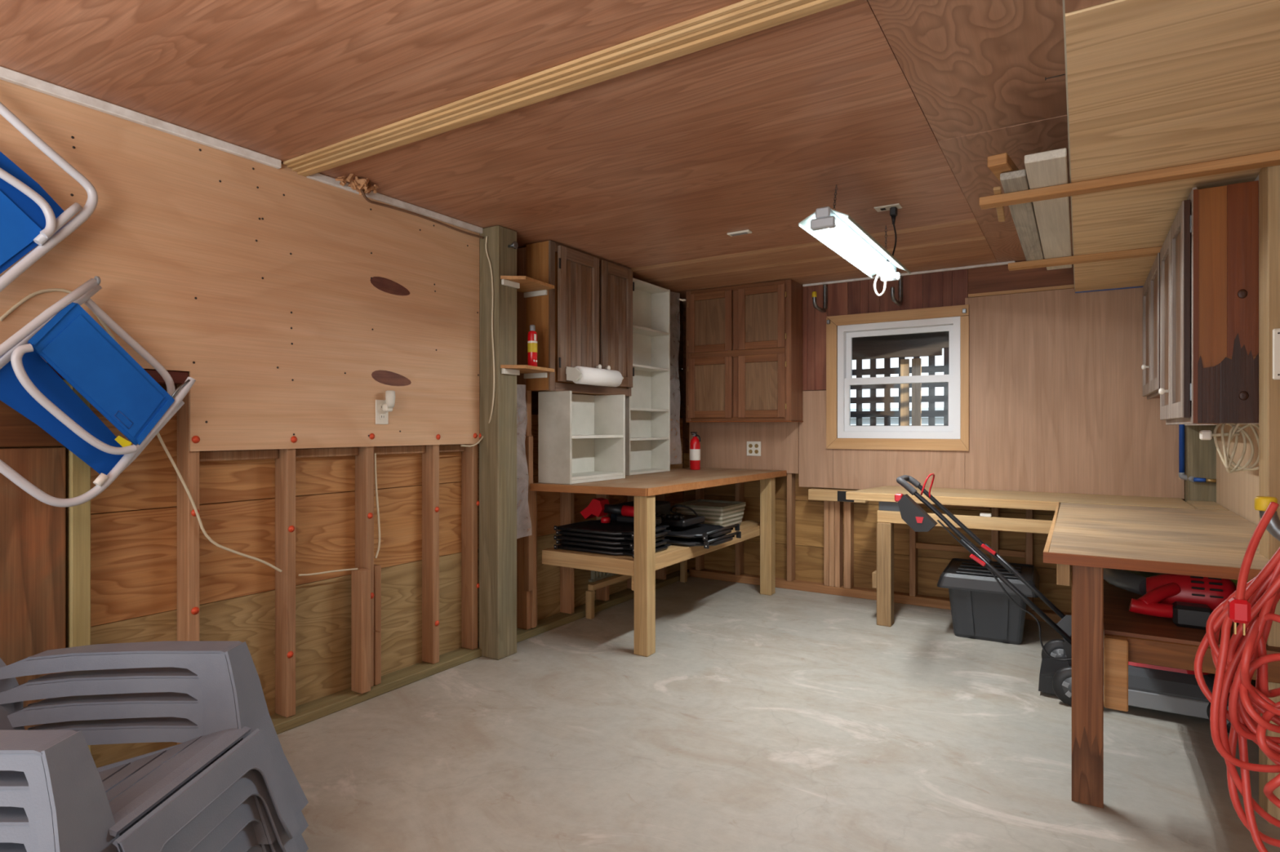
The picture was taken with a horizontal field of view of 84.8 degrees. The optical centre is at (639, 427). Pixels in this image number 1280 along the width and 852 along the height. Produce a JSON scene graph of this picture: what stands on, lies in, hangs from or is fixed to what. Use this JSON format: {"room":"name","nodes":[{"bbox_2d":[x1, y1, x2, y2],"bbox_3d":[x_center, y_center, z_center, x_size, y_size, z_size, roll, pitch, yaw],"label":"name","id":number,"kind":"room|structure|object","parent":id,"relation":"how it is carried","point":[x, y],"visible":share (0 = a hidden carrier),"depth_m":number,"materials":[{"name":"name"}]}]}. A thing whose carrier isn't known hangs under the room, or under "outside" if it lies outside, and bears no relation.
{"room":"workshop","nodes":[
{"label":"workshop","id":0,"kind":"room"},
{"bbox_2d":[0,79,689,767],"bbox_3d":[-1.670,0.078,2.702,0.198,2.358,7.800,0,0,32],"label":"wall","id":1,"kind":"structure","parent":0,"point":[292,303],"depth_m":2.88,"materials":[{"name":"brown wood"}]},
{"bbox_2d":[0,102,97,292],"bbox_3d":[-1.820,-0.652,2.101,0.062,0.706,0.335,0,0,32],"label":"beach chair","id":2,"kind":"object","parent":1,"relation":"hanging from","point":[29,218],"visible":1,"depth_m":2.10,"materials":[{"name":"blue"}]},
{"bbox_2d":[0,275,195,507],"bbox_3d":[-1.760,-0.118,2.237,0.105,0.730,0.627,0,0,32],"label":"beach chair","id":3,"kind":"object","parent":1,"relation":"hanging from","point":[64,335],"visible":1,"depth_m":2.21,"materials":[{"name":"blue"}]},
{"bbox_2d":[0,288,282,572],"bbox_3d":[-1.707,0.073,2.500,0.010,1.041,0.891,0,0,32],"label":"cable","id":4,"kind":"object","parent":1,"relation":"attached to","point":[11,310],"visible":0.73,"depth_m":2.53,"materials":[{"name":"beige plastic"}]},
{"bbox_2d":[0,66,482,234],"bbox_3d":[-2.240,-1.073,1.631,0.024,0.033,5.180,0,0,32],"label":"trim","id":5,"kind":"structure","parent":1,"relation":"attached to","point":[6,74],"depth_m":2.53,"materials":[{"name":"white wood"}]},
{"bbox_2d":[297,568,358,576],"bbox_3d":[-1.369,0.635,3.086,0.008,0.030,0.286,0,0,32],"label":"cable","id":6,"kind":"object","parent":1,"relation":"attached to","point":[352,569],"visible":1,"depth_m":3.07,"materials":[{"name":"beige plastic"}]},
{"bbox_2d":[373,453,380,558],"bbox_3d":[-1.236,0.368,3.296,0.010,0.495,0.035,0,0,32],"label":"cable","id":7,"kind":"object","parent":1,"relation":"attached to","point":[375,454],"visible":1,"depth_m":3.29,"materials":[{"name":"beige plastic"}]},
{"bbox_2d":[375,400,388,424],"bbox_3d":[-1.210,-0.072,3.287,0.010,0.115,0.070,0,0,32],"label":"wall outlet","id":8,"kind":"object","parent":1,"relation":"attached to","point":[381,416],"visible":0.94,"depth_m":3.28,"materials":[{"name":"beige plastic"}]},
{"bbox_2d":[379,413,385,420],"bbox_3d":[-1.208,-0.050,3.285,0.003,0.031,0.032,0,0,32],"label":"socket","id":9,"kind":"object","parent":8,"relation":"attached to","point":[382,416],"depth_m":3.28,"materials":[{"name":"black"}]},
{"bbox_2d":[382,390,395,411],"bbox_3d":[-1.173,-0.124,3.284,0.054,0.098,0.044,0,0,32],"label":"night light","id":10,"kind":"object","parent":8,"relation":"attached to","point":[389,395],"visible":1,"depth_m":3.27,"materials":[{"name":"beige plastic"}]},
{"bbox_2d":[525,240,634,395],"bbox_3d":[-0.344,-0.650,4.459,0.244,0.871,0.867,0,0,32],"label":"upper cabinet","id":11,"kind":"object","parent":1,"relation":"attached to","point":[586,321],"visible":0.8,"depth_m":4.26,"materials":[{"name":"brown wood"}]},
{"bbox_2d":[565,366,623,381],"bbox_3d":[-0.271,-0.315,4.300,0.112,0.090,0.454,0,0,32],"label":"towel holder","id":12,"kind":"object","parent":11,"relation":"attached to","point":[573,374],"visible":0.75,"depth_m":4.11,"materials":[{"name":"white paint"}]},
{"bbox_2d":[573,366,622,386],"bbox_3d":[-0.261,-0.310,4.294,0.106,0.106,0.395,0,0,32],"label":"paper towel roll","id":13,"kind":"object","parent":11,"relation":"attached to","point":[590,376],"visible":1,"depth_m":4.24,"materials":[{"name":"white paper"}]},
{"bbox_2d":[588,570,617,582],"bbox_3d":[-0.209,0.905,4.866,0.030,0.250,0.460,0,0,32],"label":"air vent","id":14,"kind":"object","parent":1,"relation":"in","point":[595,575],"visible":0.24,"depth_m":4.74,"materials":[{"name":"grey metal"}]},
{"bbox_2d":[0,0,1279,299],"bbox_3d":[-0.166,-0.985,1.757,3.650,0.330,7.800,0,0,32],"label":"ceiling","id":15,"kind":"structure","parent":0,"point":[649,171],"depth_m":2.26,"materials":[{"name":"brown wood"}]},
{"bbox_2d":[335,173,378,195],"bbox_3d":[-1.245,-1.070,3.079,0.130,0.066,0.203,0,0,32],"label":"torn fibre patch","id":16,"kind":"object","parent":15,"relation":"attached to","point":[357,184],"visible":1,"depth_m":3.05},
{"bbox_2d":[360,189,483,239],"bbox_3d":[-1.062,-1.042,3.459,0.046,0.046,0.800,0,0,29],"label":"cable","id":17,"kind":"object","parent":15,"relation":"attached to","point":[362,190],"visible":0.94,"depth_m":3.42,"materials":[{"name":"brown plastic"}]},
{"bbox_2d":[283,0,855,177],"bbox_3d":[-0.460,-1.073,2.299,2.305,0.034,0.100,0,0,32],"label":"ceiling beam","id":18,"kind":"structure","parent":15,"relation":"attached to","point":[745,17],"depth_m":2.12,"materials":[{"name":"brown wood"}]},
{"bbox_2d":[727,229,751,236],"bbox_3d":[0.555,-1.083,3.903,0.132,0.012,0.050,0,0,32],"label":"ceiling vent plate","id":19,"kind":"object","parent":15,"relation":"in","point":[743,232],"visible":1,"depth_m":3.89,"materials":[{"name":"beige plastic"}]},
{"bbox_2d":[731,232,747,236],"bbox_3d":[0.553,-1.077,3.904,0.095,0.001,0.030,0,0,32],"label":"grille","id":20,"kind":"object","parent":19,"relation":"attached to","point":[732,233],"depth_m":3.90,"materials":[{"name":"plastic"}]},
{"bbox_2d":[798,185,910,296],"bbox_3d":[1.064,-0.911,3.358,0.208,0.359,1.228,0,0,32],"label":"light","id":21,"kind":"object","parent":15,"relation":"hanging from","point":[836,230],"visible":1,"depth_m":3.20,"materials":[{"name":"grey metal"}]},
{"bbox_2d":[874,203,902,212],"bbox_3d":[1.226,-1.085,3.461,0.120,0.008,0.074,0,0,32],"label":"outlet","id":22,"kind":"object","parent":15,"relation":"attached to","point":[883,208],"visible":0.95,"depth_m":3.45,"materials":[{"name":"beige plastic"}]},
{"bbox_2d":[886,206,897,262],"bbox_3d":[1.231,-0.968,3.561,0.116,0.229,0.253,0,0,11],"label":"power cord","id":23,"kind":"object","parent":22,"relation":"attached to","point":[893,211],"visible":0.57,"depth_m":3.44,"materials":[{"name":"black plastic"}]},
{"bbox_2d":[993,186,1004,222],"bbox_3d":[1.387,-0.856,2.701,0.025,0.012,0.450,0,0,29],"label":"plank","id":24,"kind":"object","parent":15,"relation":"attached to","point":[997,190],"visible":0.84,"depth_m":2.74,"materials":[{"name":"brown wood"}]},
{"bbox_2d":[1000,169,1044,261],"bbox_3d":[1.644,-0.863,2.983,0.077,0.024,1.400,0,0,32],"label":"plank","id":25,"kind":"object","parent":15,"relation":"on","point":[1023,215],"visible":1,"depth_m":2.85,"materials":[{"name":"beige wood"}]},
{"bbox_2d":[987,152,1035,213],"bbox_3d":[1.409,-0.897,2.610,0.060,0.036,0.680,0,0,39],"label":"plank","id":26,"kind":"object","parent":25,"relation":"on","point":[997,164],"visible":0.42,"depth_m":2.36,"materials":[{"name":"brown wood"}]},
{"bbox_2d":[1024,147,1071,270],"bbox_3d":[1.768,-0.864,2.993,0.116,0.028,1.810,0,0,32],"label":"plank","id":27,"kind":"object","parent":15,"relation":"attached to","point":[1048,168],"visible":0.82,"depth_m":2.70,"materials":[{"name":"beige wood"}]},
{"bbox_2d":[277,576,1279,851],"bbox_3d":[-0.166,1.310,1.757,3.650,0.120,7.800,0,0,32],"label":"floor","id":28,"kind":"structure","parent":0,"point":[786,720],"depth_m":2.69,"materials":[{"name":"concrete"}]},
{"bbox_2d":[0,716,262,851],"bbox_3d":[-1.393,0.905,1.590,1.003,0.693,0.758,0,0,0],"label":"armchair","id":29,"kind":"object","parent":28,"relation":"on","point":[168,729],"visible":0.33,"depth_m":1.83,"materials":[{"name":"grey plastic"}]},
{"bbox_2d":[0,692,308,851],"bbox_3d":[-1.393,0.840,1.590,1.003,0.693,0.758,0,0,0],"label":"armchair","id":30,"kind":"object","parent":29,"relation":"on","point":[15,828],"visible":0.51,"depth_m":1.83,"materials":[{"name":"grey plastic"}]},
{"bbox_2d":[0,666,308,851],"bbox_3d":[-1.393,0.775,1.590,1.003,0.693,0.758,0,0,0],"label":"armchair","id":31,"kind":"object","parent":30,"relation":"on","point":[15,792],"visible":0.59,"depth_m":1.82,"materials":[{"name":"grey plastic"}]},
{"bbox_2d":[0,640,308,851],"bbox_3d":[-1.393,0.710,1.590,1.003,0.693,0.758,0,0,0],"label":"armchair","id":32,"kind":"object","parent":31,"relation":"on","point":[79,806],"visible":0.97,"depth_m":1.68,"materials":[{"name":"grey plastic"}]},
{"bbox_2d":[479,225,518,660],"bbox_3d":[-0.761,0.081,3.849,0.198,2.338,0.151,0,0,32],"label":"timber post","id":33,"kind":"object","parent":28,"relation":"on","point":[498,446],"visible":0.95,"depth_m":3.80,"materials":[{"name":"wood"}]},
{"bbox_2d":[460,235,494,447],"bbox_3d":[-0.855,-0.466,3.738,0.104,1.139,0.172,0,0,32],"label":"cable","id":34,"kind":"object","parent":33,"relation":"attached to","point":[486,244],"visible":1,"depth_m":3.77,"materials":[{"name":"beige plastic"}]},
{"bbox_2d":[500,275,554,297],"bbox_3d":[-0.675,-0.794,3.941,0.265,0.048,0.367,0,0,32],"label":"corner shelf","id":35,"kind":"object","parent":33,"relation":"attached to","point":[531,287],"visible":0.97,"depth_m":3.94,"materials":[{"name":"brown wood"}]},
{"bbox_2d":[500,364,554,378],"bbox_3d":[-0.675,-0.314,3.941,0.265,0.048,0.367,0,0,32],"label":"corner shelf","id":36,"kind":"object","parent":33,"relation":"attached to","point":[529,371],"visible":0.98,"depth_m":3.89,"materials":[{"name":"brown wood"}]},
{"bbox_2d":[527,324,537,366],"bbox_3d":[-0.607,-0.459,3.959,0.056,0.240,0.055,0,0,32],"label":"spray can","id":37,"kind":"object","parent":36,"relation":"on","point":[532,334],"visible":0.92,"depth_m":3.94,"materials":[{"name":"red metal"}]},
{"bbox_2d":[529,467,786,657],"bbox_3d":[0.243,0.790,4.767,0.831,0.920,2.028,0,0,32],"label":"workbench","id":38,"kind":"object","parent":28,"relation":"on","point":[642,569],"visible":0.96,"depth_m":4.13,"materials":[{"name":"brown wood"}]},
{"bbox_2d":[537,391,625,484],"bbox_3d":[-0.352,0.058,4.366,0.240,0.542,0.580,0,0,32],"label":"shelf unit","id":39,"kind":"object","parent":38,"relation":"on","point":[581,438],"visible":1,"depth_m":4.47,"materials":[{"name":"grey paint"}]},
{"bbox_2d":[554,543,671,558],"bbox_3d":[-0.145,0.720,4.272,0.590,0.027,0.478,0,0,32],"label":"camp chair","id":40,"kind":"object","parent":38,"relation":"on","point":[607,552],"visible":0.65,"depth_m":4.11,"materials":[{"name":"black fabric"}]},
{"bbox_2d":[555,538,669,552],"bbox_3d":[-0.144,0.691,4.277,0.572,0.027,0.468,0,0,32],"label":"camp chair","id":41,"kind":"object","parent":40,"relation":"on","point":[662,542],"visible":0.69,"depth_m":4.12,"materials":[{"name":"black"}]},
{"bbox_2d":[554,534,667,548],"bbox_3d":[-0.154,0.662,4.277,0.570,0.027,0.478,0,0,32],"label":"camp chair","id":42,"kind":"object","parent":41,"relation":"on","point":[608,542],"visible":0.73,"depth_m":4.11,"materials":[{"name":"black"}]},
{"bbox_2d":[555,529,671,542],"bbox_3d":[-0.139,0.634,4.274,0.582,0.027,0.468,0,0,32],"label":"camp chair","id":43,"kind":"object","parent":42,"relation":"on","point":[662,533],"visible":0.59,"depth_m":4.12,"materials":[{"name":"black"}]},
{"bbox_2d":[554,520,669,537],"bbox_3d":[-0.150,0.606,4.274,0.580,0.027,0.478,0,0,32],"label":"camp chair","id":44,"kind":"object","parent":43,"relation":"on","point":[614,527],"visible":0.76,"depth_m":4.21,"materials":[{"name":"black"}]},
{"bbox_2d":[580,497,661,524],"bbox_3d":[-0.119,0.512,4.314,0.490,0.149,0.180,0,0,32],"label":"grass trimmer","id":45,"kind":"object","parent":44,"relation":"on","point":[598,507],"depth_m":4.30,"materials":[{"name":"red plastic"}]},
{"bbox_2d":[625,277,670,475],"bbox_3d":[0.008,-0.355,5.094,0.165,1.369,0.565,0,0,32],"label":"shelf unit","id":46,"kind":"object","parent":38,"relation":"on","point":[647,409],"visible":0.62,"depth_m":5.28,"materials":[{"name":"grey paint"}]},
{"bbox_2d":[535,467,783,488],"bbox_3d":[0.241,0.348,4.779,0.815,0.036,2.010,0,0,32],"label":"countertop","id":47,"kind":"structure","parent":38,"relation":"on","point":[684,475],"depth_m":4.60,"materials":[{"name":"brown wood"}]},
{"bbox_2d":[689,431,701,470],"bbox_3d":[0.430,0.181,5.464,0.082,0.295,0.093,0,0,-4],"label":"fire extinguisher","id":48,"kind":"object","parent":38,"relation":"on","point":[695,445],"visible":1,"depth_m":5.43,"materials":[{"name":"red metal"}]},
{"bbox_2d":[665,531,741,548],"bbox_3d":[0.319,0.708,4.565,0.524,0.047,0.488,0,0,32],"label":"camp chair","id":49,"kind":"object","parent":38,"relation":"on","point":[717,540],"visible":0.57,"depth_m":4.37,"materials":[{"name":"black"}]},
{"bbox_2d":[666,524,739,540],"bbox_3d":[0.314,0.660,4.567,0.514,0.047,0.488,0,0,32],"label":"camp chair","id":50,"kind":"object","parent":49,"relation":"on","point":[704,531],"visible":0.63,"depth_m":4.46,"materials":[{"name":"black"}]},
{"bbox_2d":[655,504,704,527],"bbox_3d":[0.249,0.573,4.626,0.260,0.123,0.300,0,0,32],"label":"charger","id":51,"kind":"object","parent":50,"relation":"on","point":[675,519],"visible":0.97,"depth_m":4.53,"materials":[{"name":"black plastic"}]},
{"bbox_2d":[674,499,746,527],"bbox_3d":[0.529,0.648,5.242,0.400,0.169,0.420,0,0,32],"label":"crate","id":52,"kind":"object","parent":38,"relation":"on","point":[725,513],"visible":0.68,"depth_m":5.11,"materials":[{"name":"grey paint"}]},
{"bbox_3d":[-0.034,0.709,4.803,0.234,0.047,0.497,0,0,32],"label":"camp chair","id":53,"kind":"object","parent":38,"relation":"on","visible":0},
{"bbox_2d":[610,498,670,519],"bbox_3d":[0.008,0.590,4.836,0.250,0.216,0.400,0,0,32],"label":"tool case","id":54,"kind":"object","parent":53,"relation":"on","point":[661,507],"visible":0.18,"depth_m":4.82,"materials":[{"name":"black plastic"}]},
{"bbox_2d":[937,558,1039,644],"bbox_3d":[2.144,1.058,4.298,0.530,0.385,0.600,0,0,30],"label":"storage bin","id":55,"kind":"object","parent":28,"relation":"on","point":[981,610],"visible":0.88,"depth_m":4.10,"materials":[{"name":"grey plastic"}]},
{"bbox_2d":[845,485,1229,626],"bbox_3d":[2.313,0.833,4.286,1.918,0.835,0.650,0,0,32],"label":"workbench","id":56,"kind":"object","parent":28,"relation":"on","point":[888,513],"visible":0.72,"depth_m":4.26,"materials":[{"name":"brown wood"}]},
{"bbox_2d":[848,485,1194,509],"bbox_3d":[2.263,0.425,4.332,1.775,0.020,0.625,0,0,32],"label":"countertop","id":57,"kind":"structure","parent":56,"relation":"on","point":[1161,502],"depth_m":4.21,"materials":[{"name":"beige wood"}]},
{"bbox_2d":[894,473,1247,733],"bbox_3d":[1.980,0.745,3.377,1.428,1.011,0.498,0,0,32],"label":"lawn mower","id":58,"kind":"object","parent":28,"relation":"on","point":[1160,688],"depth_m":3.24,"materials":[{"name":"black plastic"}]},
{"bbox_2d":[1043,502,1279,808],"bbox_3d":[2.146,0.833,2.913,0.744,0.835,1.844,0,0,32],"label":"workbench","id":59,"kind":"object","parent":28,"relation":"on","point":[1090,538],"visible":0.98,"depth_m":2.33,"materials":[{"name":"brown wood"}]},
{"bbox_2d":[1106,569,1164,584],"bbox_3d":[2.139,0.566,3.099,0.273,0.239,0.368,0,0,7],"label":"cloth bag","id":60,"kind":"object","parent":59,"relation":"on","point":[1144,574],"visible":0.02,"depth_m":2.92,"materials":[{"name":"fabric"}]},
{"bbox_2d":[1048,502,1270,569],"bbox_3d":[2.152,0.430,2.917,0.731,0.030,1.830,0,0,32],"label":"countertop","id":61,"kind":"structure","parent":59,"relation":"on","point":[1219,538],"depth_m":2.73,"materials":[{"name":"beige wood"}]},
{"bbox_2d":[1103,568,1236,629],"bbox_3d":[2.004,0.602,2.675,0.344,0.169,0.636,0,0,23],"label":"leaf blower","id":62,"kind":"object","parent":59,"relation":"on","point":[1189,601],"visible":0.74,"depth_m":2.47,"materials":[{"name":"red plastic"}]},
{"bbox_2d":[1231,579,1248,601],"bbox_3d":[2.231,0.577,2.627,0.286,0.218,0.243,0,0,-17],"label":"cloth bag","id":63,"kind":"object","parent":59,"relation":"on","point":[1235,581],"visible":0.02,"depth_m":2.54,"materials":[{"name":"green fabric"}]},
{"bbox_2d":[682,255,1184,623],"bbox_3d":[1.863,0.080,4.987,3.650,2.340,0.232,0,0,32],"label":"wall","id":64,"kind":"structure","parent":0,"point":[1057,404],"depth_m":4.70,"materials":[{"name":"brown wood"}]},
{"bbox_2d":[685,279,803,422],"bbox_3d":[0.800,-0.564,5.454,0.874,1.044,0.280,0,0,32],"label":"upper cabinet","id":65,"kind":"object","parent":64,"relation":"attached to","point":[744,343],"visible":1,"depth_m":5.30,"materials":[{"name":"brown wood"}]},
{"bbox_2d":[746,441,760,456],"bbox_3d":[0.901,0.168,5.552,0.120,0.115,0.009,0,0,32],"label":"wall outlet","id":66,"kind":"object","parent":64,"relation":"attached to","point":[753,448],"visible":1,"depth_m":5.55,"materials":[{"name":"beige plastic"}]},
{"bbox_2d":[812,284,826,312],"bbox_3d":[1.317,-0.962,5.133,0.034,0.216,0.279,0,0,32],"label":"hook","id":67,"kind":"object","parent":64,"relation":"attached to","point":[824,286],"visible":1,"depth_m":5.21,"materials":[{"name":"metal"}]},
{"bbox_2d":[890,275,902,306],"bbox_3d":[1.775,-0.962,4.848,0.028,0.216,0.275,0,0,32],"label":"hook","id":68,"kind":"object","parent":64,"relation":"attached to","point":[899,302],"visible":0.95,"depth_m":4.94,"materials":[{"name":"metal"}]},
{"bbox_2d":[826,304,968,450],"bbox_3d":[1.831,-0.336,5.020,0.970,0.985,0.150,0,0,32],"label":"window","id":69,"kind":"structure","parent":64,"relation":"in","point":[840,434],"depth_m":4.98,"materials":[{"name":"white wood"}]},
{"bbox_2d":[802,261,1014,287],"bbox_3d":[1.844,-1.080,4.953,1.425,0.016,0.021,0,0,32],"label":"trim","id":70,"kind":"structure","parent":64,"relation":"attached to","point":[1001,263],"depth_m":4.87,"materials":[{"name":"grey metal"}]},
{"bbox_2d":[1178,424,1216,482],"bbox_3d":[3.164,-0.265,3.998,0.075,1.150,0.200,0,0,-17],"label":"pipe","id":71,"kind":"object","parent":64,"relation":"attached to","point":[1182,475],"visible":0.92,"depth_m":4.07,"materials":[{"name":"blue"}]},
{"bbox_2d":[1184,164,1279,824],"bbox_3d":[1.275,0.080,0.853,0.248,2.340,7.800,0,0,32],"label":"wall","id":72,"kind":"structure","parent":0,"point":[1237,491],"depth_m":2.27,"materials":[{"name":"brown wood"}]},
{"bbox_2d":[1141,252,1159,399],"bbox_3d":[2.735,-0.503,3.620,0.229,0.677,1.060,0,0,32],"label":"upper cabinet","id":73,"kind":"object","parent":72,"relation":"attached to","point":[1150,366],"visible":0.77,"depth_m":3.60,"materials":[{"name":"brown wood"}]},
{"bbox_2d":[1158,175,1258,425],"bbox_3d":[2.555,-0.430,3.190,0.382,0.836,1.980,0,0,32],"label":"upper cabinet","id":74,"kind":"object","parent":72,"relation":"attached to","point":[1209,253],"visible":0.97,"depth_m":2.41,"materials":[{"name":"brown wood"}]},
{"bbox_2d":[1199,423,1258,473],"bbox_3d":[2.186,0.068,2.583,0.190,0.199,0.067,0,0,32],"label":"cable bundle","id":75,"kind":"object","parent":74,"relation":"hanging from","point":[1203,434],"visible":0.84,"depth_m":2.58,"materials":[{"name":"beige"}]},
{"bbox_2d":[1254,496,1277,519],"bbox_3d":[0.962,0.121,1.084,0.025,0.034,0.060,0,0,32],"label":"hook","id":76,"kind":"object","parent":72,"relation":"attached to","point":[1261,505],"depth_m":1.08,"materials":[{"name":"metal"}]},
{"bbox_2d":[1266,508,1279,541],"bbox_3d":[0.969,0.146,1.080,0.015,0.048,0.060,0,0,32],"label":"hook","id":77,"kind":"object","parent":72,"relation":"attached to","point":[1273,526],"depth_m":1.07,"materials":[{"name":"metal"}]},
{"bbox_2d":[1272,328,1279,379],"bbox_3d":[1.998,-0.230,2.193,0.028,0.160,0.009,0,0,32],"label":"switch plate","id":78,"kind":"object","parent":72,"relation":"attached to","point":[1276,331],"depth_m":2.19,"materials":[{"name":"white plastic"}]},
{"bbox_2d":[1194,502,1279,851],"bbox_3d":[0.982,0.385,1.048,0.229,0.546,0.131,0,0,23],"label":"extension cord","id":79,"kind":"object","parent":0,"point":[1246,651],"visible":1,"depth_m":1.06,"materials":[{"name":"red plastic"}]},
{"label":"outside","id":80,"kind":"structure","parent":0,"visible":0},
{"bbox_3d":[9.519,1.460,20.798,22.000,0.180,34.650,0,0,32],"label":"ground","id":81,"kind":"structure","parent":80,"visible":0},
{"bbox_2d":[675,271,952,426],"bbox_3d":[1.984,0.002,5.839,6.150,2.496,1.320,0,0,32],"label":"frame","id":82,"kind":"object","parent":81,"relation":"on","point":[931,344],"visible":0.1,"depth_m":6.11,"materials":[{"name":"brown wood"}]},
{"bbox_2d":[850,407,943,425],"bbox_3d":[9.175,0.310,27.302,9.300,2.120,4.800,0,0,32],"label":"house","id":83,"kind":"structure","parent":81,"relation":"on","point":[879,420],"depth_m":25.29,"materials":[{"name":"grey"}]},
{"bbox_2d":[850,347,949,431],"bbox_3d":[2.293,0.075,6.471,5.800,2.550,0.025,0,0,32],"label":"lattice screen","id":84,"kind":"object","parent":81,"relation":"on","point":[931,368],"visible":0.02,"depth_m":6.46,"materials":[{"name":"grey wood"}]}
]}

